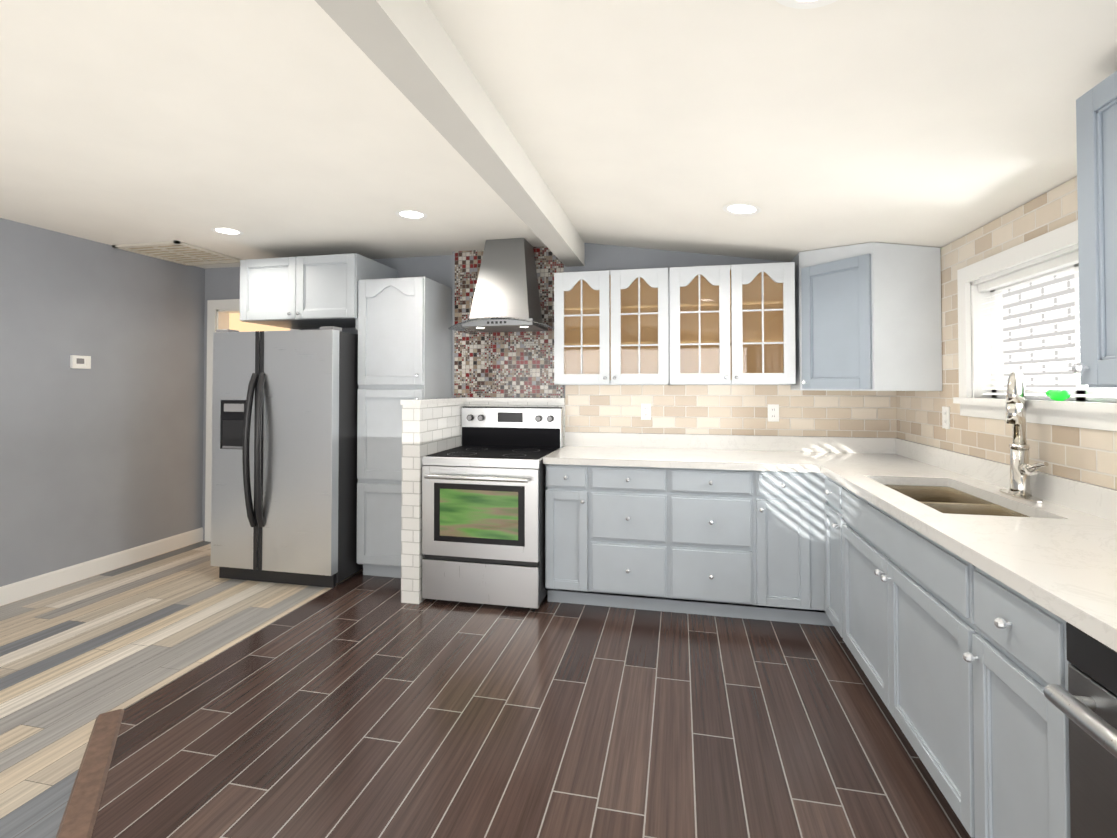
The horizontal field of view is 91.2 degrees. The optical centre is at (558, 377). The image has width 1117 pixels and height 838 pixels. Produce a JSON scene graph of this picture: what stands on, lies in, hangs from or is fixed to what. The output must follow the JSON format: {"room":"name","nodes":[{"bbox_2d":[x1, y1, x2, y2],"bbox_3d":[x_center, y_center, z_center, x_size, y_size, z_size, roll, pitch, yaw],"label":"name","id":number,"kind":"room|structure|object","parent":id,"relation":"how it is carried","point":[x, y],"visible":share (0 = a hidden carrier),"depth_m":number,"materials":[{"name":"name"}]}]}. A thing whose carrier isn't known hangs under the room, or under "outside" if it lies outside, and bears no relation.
{"room":"kitchen","nodes":[
{"label":"kitchen","id":0,"kind":"room"},
{"bbox_2d":[0,218,204,586],"bbox_3d":[-3.899,0.107,1.659,0.120,2.550,6.770,0,-1,12],"label":"wall","id":1,"kind":"structure","parent":0,"point":[102,456],"depth_m":3.92,"materials":[{"name":"grey paint"}]},
{"bbox_2d":[70,355,90,368],"bbox_3d":[-3.345,-0.105,3.830,0.025,0.090,0.120,0,-1,12],"label":"thermostat","id":2,"kind":"object","parent":1,"relation":"attached to","point":[80,362],"visible":1,"depth_m":3.82,"materials":[{"name":"white plastic"}]},
{"bbox_2d":[0,527,202,605],"bbox_3d":[-3.847,1.323,1.564,0.013,0.115,6.649,0,-1,12],"label":"baseboard","id":3,"kind":"structure","parent":1,"relation":"attached to","point":[22,589],"depth_m":3.90,"materials":[{"name":"white wood"}]},
{"bbox_2d":[229,313,289,331],"bbox_3d":[-2.502,0.221,5.343,1.460,2.550,1.030,0,-1,12],"label":"wall","id":4,"kind":"structure","parent":0,"point":[235,323],"depth_m":5.54,"materials":[{"name":"paint"}]},
{"bbox_2d":[0,0,545,268],"bbox_3d":[-2.292,-1.074,1.325,3.410,0.100,6.770,0,-1,12],"label":"ceiling","id":5,"kind":"structure","parent":0,"point":[280,128],"depth_m":2.32,"materials":[{"name":"paint"}]},
{"bbox_2d":[112,241,241,265],"bbox_3d":[-2.944,-0.963,4.289,0.580,0.016,0.640,0,-1,12],"label":"ceiling vent","id":6,"kind":"object","parent":5,"relation":"in","point":[182,253],"visible":0.92,"depth_m":4.25,"materials":[{"name":"white metal"}]},
{"bbox_2d":[211,227,243,234],"bbox_3d":[-2.221,-0.978,3.668,0.190,0.002,0.190,0,-1,12],"label":"recessed light","id":7,"kind":"object","parent":5,"relation":"in","point":[227,231],"visible":0.9,"depth_m":3.67,"materials":[{"name":"white"}]},
{"bbox_2d":[395,210,426,219],"bbox_3d":[-0.891,-0.984,3.314,0.190,0.002,0.190,0,-1,12],"label":"recessed light","id":8,"kind":"object","parent":5,"relation":"in","point":[413,214],"visible":0.92,"depth_m":3.31,"materials":[{"name":"white"}]},
{"bbox_2d":[314,0,584,266],"bbox_3d":[-0.583,-1.012,0.834,0.140,0.282,6.549,0,-1,12],"label":"ridge beam","id":9,"kind":"structure","parent":5,"relation":"attached to","point":[408,48],"depth_m":1.75,"materials":[{"name":"paint"}]},
{"bbox_2d":[400,397,467,603],"bbox_3d":[-0.848,0.784,3.764,0.138,1.270,0.720,0,-1,12],"label":"wall","id":10,"kind":"structure","parent":0,"point":[431,426],"depth_m":3.43,"materials":[{"name":"white tile"}]},
{"bbox_2d":[0,541,971,837],"bbox_3d":[-1.162,1.391,1.022,5.690,0.061,6.750,0,-1,12],"label":"floor","id":11,"kind":"structure","parent":0,"point":[359,705],"depth_m":2.21,"materials":[{"name":"brown wood"}]},
{"bbox_2d":[211,326,362,587],"bbox_3d":[-1.896,0.546,4.067,0.950,1.757,0.850,0,-1,12],"label":"fridge","id":12,"kind":"object","parent":11,"relation":"on","point":[284,480],"visible":0.96,"depth_m":3.73,"materials":[{"name":"grey metal"}]},
{"bbox_2d":[356,277,451,577],"bbox_3d":[-1.119,0.367,4.069,0.508,2.115,0.612,0,-1,12],"label":"pantry","id":13,"kind":"object","parent":11,"relation":"on","point":[404,341],"visible":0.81,"depth_m":3.83,"materials":[{"name":"paint"}]},
{"bbox_2d":[422,406,562,609],"bbox_3d":[-0.419,0.815,3.660,0.756,1.205,0.778,0,-1,12],"label":"range","id":14,"kind":"object","parent":11,"relation":"on","point":[483,513],"visible":0.94,"depth_m":3.36,"materials":[{"name":"grey metal"}]},
{"bbox_2d":[545,464,592,604],"bbox_3d":[0.118,0.978,3.654,0.280,0.878,0.666,0,-1,12],"label":"base cabinet","id":15,"kind":"object","parent":11,"relation":"on","point":[568,562],"depth_m":3.34,"materials":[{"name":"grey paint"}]},
{"bbox_2d":[589,465,672,611],"bbox_3d":[0.455,0.977,3.579,0.530,0.878,0.666,0,-1,12],"label":"base cabinet","id":16,"kind":"object","parent":11,"relation":"on","point":[629,506],"depth_m":3.25,"materials":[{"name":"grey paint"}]},
{"bbox_2d":[543,432,818,471],"bbox_3d":[0.740,0.465,3.518,1.560,0.140,0.682,0,-1,12],"label":"countertop","id":17,"kind":"structure","parent":16,"relation":"on","point":[694,451],"depth_m":3.63,"materials":[{"name":"white stone"}]},
{"bbox_2d":[669,468,768,620],"bbox_3d":[0.978,0.975,3.464,0.540,0.878,0.666,0,-1,12],"label":"base cabinet","id":18,"kind":"object","parent":11,"relation":"on","point":[747,544],"depth_m":3.14,"materials":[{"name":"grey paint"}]},
{"bbox_2d":[769,471,812,623],"bbox_3d":[1.324,0.973,3.388,0.290,0.878,0.666,0,-1,12],"label":"base cabinet","id":19,"kind":"object","parent":11,"relation":"on","point":[790,493],"depth_m":3.07,"materials":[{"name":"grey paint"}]},
{"bbox_2d":[813,472,835,627],"bbox_3d":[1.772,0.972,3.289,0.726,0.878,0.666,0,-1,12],"label":"base cabinet","id":20,"kind":"object","parent":11,"relation":"on","point":[820,617],"depth_m":3.04,"materials":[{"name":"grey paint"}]},
{"bbox_2d":[803,436,1116,651],"bbox_3d":[1.405,0.428,1.393,0.622,0.140,4.547,0,-1,12],"label":"countertop","id":21,"kind":"structure","parent":20,"relation":"on","point":[1055,552],"depth_m":1.77,"materials":[{"name":"white stone"}]},
{"bbox_2d":[883,484,1029,516],"bbox_3d":[1.582,0.603,2.229,0.377,0.178,0.832,0,-1,12],"label":"sink","id":22,"kind":"object","parent":21,"relation":"in","point":[947,500],"visible":0.04,"depth_m":2.41,"materials":[{"name":"metal"}]},
{"bbox_2d":[999,371,1048,502],"bbox_3d":[1.779,0.223,2.152,0.141,0.493,0.277,0,-1,12],"label":"faucet","id":23,"kind":"object","parent":21,"relation":"on","point":[1022,469],"visible":1,"depth_m":2.12,"materials":[{"name":"silver metal"}]},
{"bbox_2d":[832,480,951,806],"bbox_3d":[1.553,0.950,2.022,0.606,0.878,1.345,0,-1,12],"label":"base cabinet","id":24,"kind":"object","parent":11,"relation":"on","point":[892,579],"depth_m":2.00,"materials":[{"name":"blue paint"}]},
{"bbox_2d":[948,550,1070,837],"bbox_3d":[1.388,0.937,1.273,0.606,0.878,0.450,0,-1,12],"label":"base cabinet","id":25,"kind":"object","parent":11,"relation":"on","point":[962,663],"depth_m":1.35,"materials":[{"name":"blue paint"}]},
{"bbox_2d":[1043,622,1116,837],"bbox_3d":[1.238,0.929,0.763,0.669,0.876,0.596,0,-1,12],"label":"dishwasher","id":26,"kind":"object","parent":11,"relation":"on","point":[1086,703],"visible":0.92,"depth_m":1.04,"materials":[{"name":"grey metal"}]},
{"bbox_2d":[468,398,564,446],"bbox_3d":[-0.390,0.790,4.085,0.894,1.270,0.056,0,-1,12],"label":"wall","id":27,"kind":"structure","parent":0,"point":[493,402],"depth_m":4.05,"materials":[{"name":"white tile"}]},
{"bbox_2d":[202,243,872,540],"bbox_3d":[-0.454,0.152,4.253,5.730,2.550,0.220,0,-1,12],"label":"wall","id":28,"kind":"structure","parent":0,"point":[222,283],"depth_m":4.23,"materials":[{"name":"grey paint"}]},
{"bbox_2d":[205,299,300,541],"bbox_3d":[-2.628,0.379,4.771,0.930,2.115,0.136,0,-1,12],"label":"door frame","id":29,"kind":"structure","parent":28,"relation":"attached to","point":[218,311],"depth_m":4.80,"materials":[{"name":"white wood"}]},
{"bbox_2d":[240,253,397,329],"bbox_3d":[-1.844,-0.603,4.235,0.959,0.540,0.632,0,-1,12],"label":"upper cabinet","id":30,"kind":"object","parent":28,"relation":"attached to","point":[310,292],"visible":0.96,"depth_m":3.97,"materials":[{"name":"paint"}]},
{"bbox_2d":[448,238,553,333],"bbox_3d":[-0.380,-0.654,3.865,0.716,0.646,0.508,0,-1,12],"label":"range hood","id":31,"kind":"object","parent":28,"relation":"attached to","point":[506,297],"visible":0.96,"depth_m":3.80,"materials":[{"name":"silver metal"}]},
{"bbox_2d":[454,246,563,397],"bbox_3d":[-0.382,-0.410,4.129,0.860,1.126,0.007,0,-1,12],"label":"backsplash","id":32,"kind":"structure","parent":28,"relation":"attached to","point":[504,364],"depth_m":4.13,"materials":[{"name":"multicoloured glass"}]},
{"bbox_2d":[554,267,681,384],"bbox_3d":[0.411,-0.329,3.781,0.838,0.764,0.338,0,-1,12],"label":"upper cabinet","id":33,"kind":"object","parent":28,"relation":"attached to","point":[612,327],"depth_m":3.66,"materials":[{"name":"paint"}]},
{"bbox_2d":[565,385,896,437],"bbox_3d":[1.126,0.227,3.785,2.200,0.343,0.007,0,-1,12],"label":"backsplash","id":34,"kind":"structure","parent":28,"relation":"attached to","point":[715,409],"depth_m":3.77,"materials":[{"name":"beige tile"}]},
{"bbox_2d":[641,404,650,419],"bbox_3d":[0.623,0.246,3.886,0.072,0.116,0.009,0,-1,12],"label":"electrical outlet","id":35,"kind":"object","parent":34,"relation":"attached to","point":[645,411],"visible":1,"depth_m":3.88,"materials":[{"name":"white plastic"}]},
{"bbox_2d":[768,404,778,421],"bbox_3d":[1.455,0.243,3.703,0.072,0.116,0.009,0,-1,12],"label":"electrical outlet","id":36,"kind":"object","parent":34,"relation":"attached to","point":[773,412],"visible":1,"depth_m":3.70,"materials":[{"name":"white plastic"}]},
{"bbox_2d":[682,262,795,384],"bbox_3d":[1.093,-0.332,3.631,0.838,0.764,0.338,0,-1,12],"label":"upper cabinet","id":37,"kind":"object","parent":28,"relation":"attached to","point":[717,325],"depth_m":3.49,"materials":[{"name":"paint"}]},
{"bbox_2d":[791,242,941,390],"bbox_3d":[1.806,-0.352,3.310,0.644,0.865,0.642,0,-1,12],"label":"upper cabinet","id":38,"kind":"object","parent":28,"relation":"attached to","point":[867,316],"visible":1,"depth_m":3.01,"materials":[{"name":"paint"}]},
{"bbox_2d":[425,0,1116,261],"bbox_3d":[0.563,-0.932,0.642,2.180,0.427,6.670,0,-1,12],"label":"ceiling slope","id":39,"kind":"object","parent":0,"point":[674,125],"visible":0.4,"depth_m":1.78,"materials":[{"name":"paint"}]},
{"bbox_2d":[723,203,760,214],"bbox_3d":[0.933,-0.854,2.786,0.188,0.028,0.190,0,-1,12],"label":"recessed light","id":40,"kind":"object","parent":39,"relation":"attached to","point":[737,208],"visible":0.98,"depth_m":2.78,"materials":[{"name":"white"}]},
{"bbox_2d":[776,0,836,8],"bbox_3d":[0.567,-0.884,1.219,0.188,0.028,0.190,0,-1,12],"label":"recessed light","id":41,"kind":"object","parent":39,"relation":"attached to","point":[799,4],"visible":1,"depth_m":1.29,"materials":[{"name":"white"}]},
{"bbox_2d":[970,245,1116,425],"bbox_3d":[1.569,0.085,0.402,0.120,2.550,6.670,0,-1,12],"label":"wall","id":42,"kind":"structure","parent":0,"point":[1028,399],"depth_m":2.26,"materials":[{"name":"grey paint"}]},
{"bbox_2d":[896,177,1116,489],"bbox_3d":[1.707,-0.183,1.335,0.007,1.076,4.541,0,-1,12],"label":"backsplash","id":43,"kind":"structure","parent":42,"relation":"attached to","point":[1086,455],"depth_m":2.43,"materials":[{"name":"beige tile"}]},
{"bbox_2d":[942,406,949,428],"bbox_3d":[2.041,0.213,2.882,0.009,0.116,0.072,0,-1,12],"label":"electrical outlet","id":44,"kind":"object","parent":43,"relation":"attached to","point":[945,417],"visible":1,"depth_m":2.87,"materials":[{"name":"white plastic"}]},
{"bbox_2d":[953,220,1116,430],"bbox_3d":[1.905,-0.184,2.048,0.170,0.725,1.370,0,-1,12],"label":"window unit","id":45,"kind":"structure","parent":42,"relation":"in","point":[980,323],"depth_m":2.33,"materials":[{"name":"white"}]},
{"bbox_2d":[1046,389,1070,400],"bbox_3d":[1.854,0.066,2.029,0.048,0.044,0.110,0,-1,12],"label":"sponge","id":46,"kind":"object","parent":45,"relation":"on","point":[1058,395],"depth_m":2.01,"materials":[{"name":"green"}]},
{"bbox_2d":[1071,71,1116,387],"bbox_3d":[1.459,-0.353,1.112,0.374,0.750,0.526,0,-1,12],"label":"upper cabinet","id":47,"kind":"object","parent":42,"relation":"attached to","point":[1096,136],"visible":1,"depth_m":1.32,"materials":[{"name":"paint"}]},
{"label":"outside","id":48,"kind":"structure","parent":0,"visible":0},
{"bbox_2d":[1002,270,1075,389],"bbox_3d":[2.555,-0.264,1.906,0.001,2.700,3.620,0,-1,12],"label":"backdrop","id":49,"kind":"structure","parent":48,"point":[1030,287],"depth_m":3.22,"materials":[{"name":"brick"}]}
]}

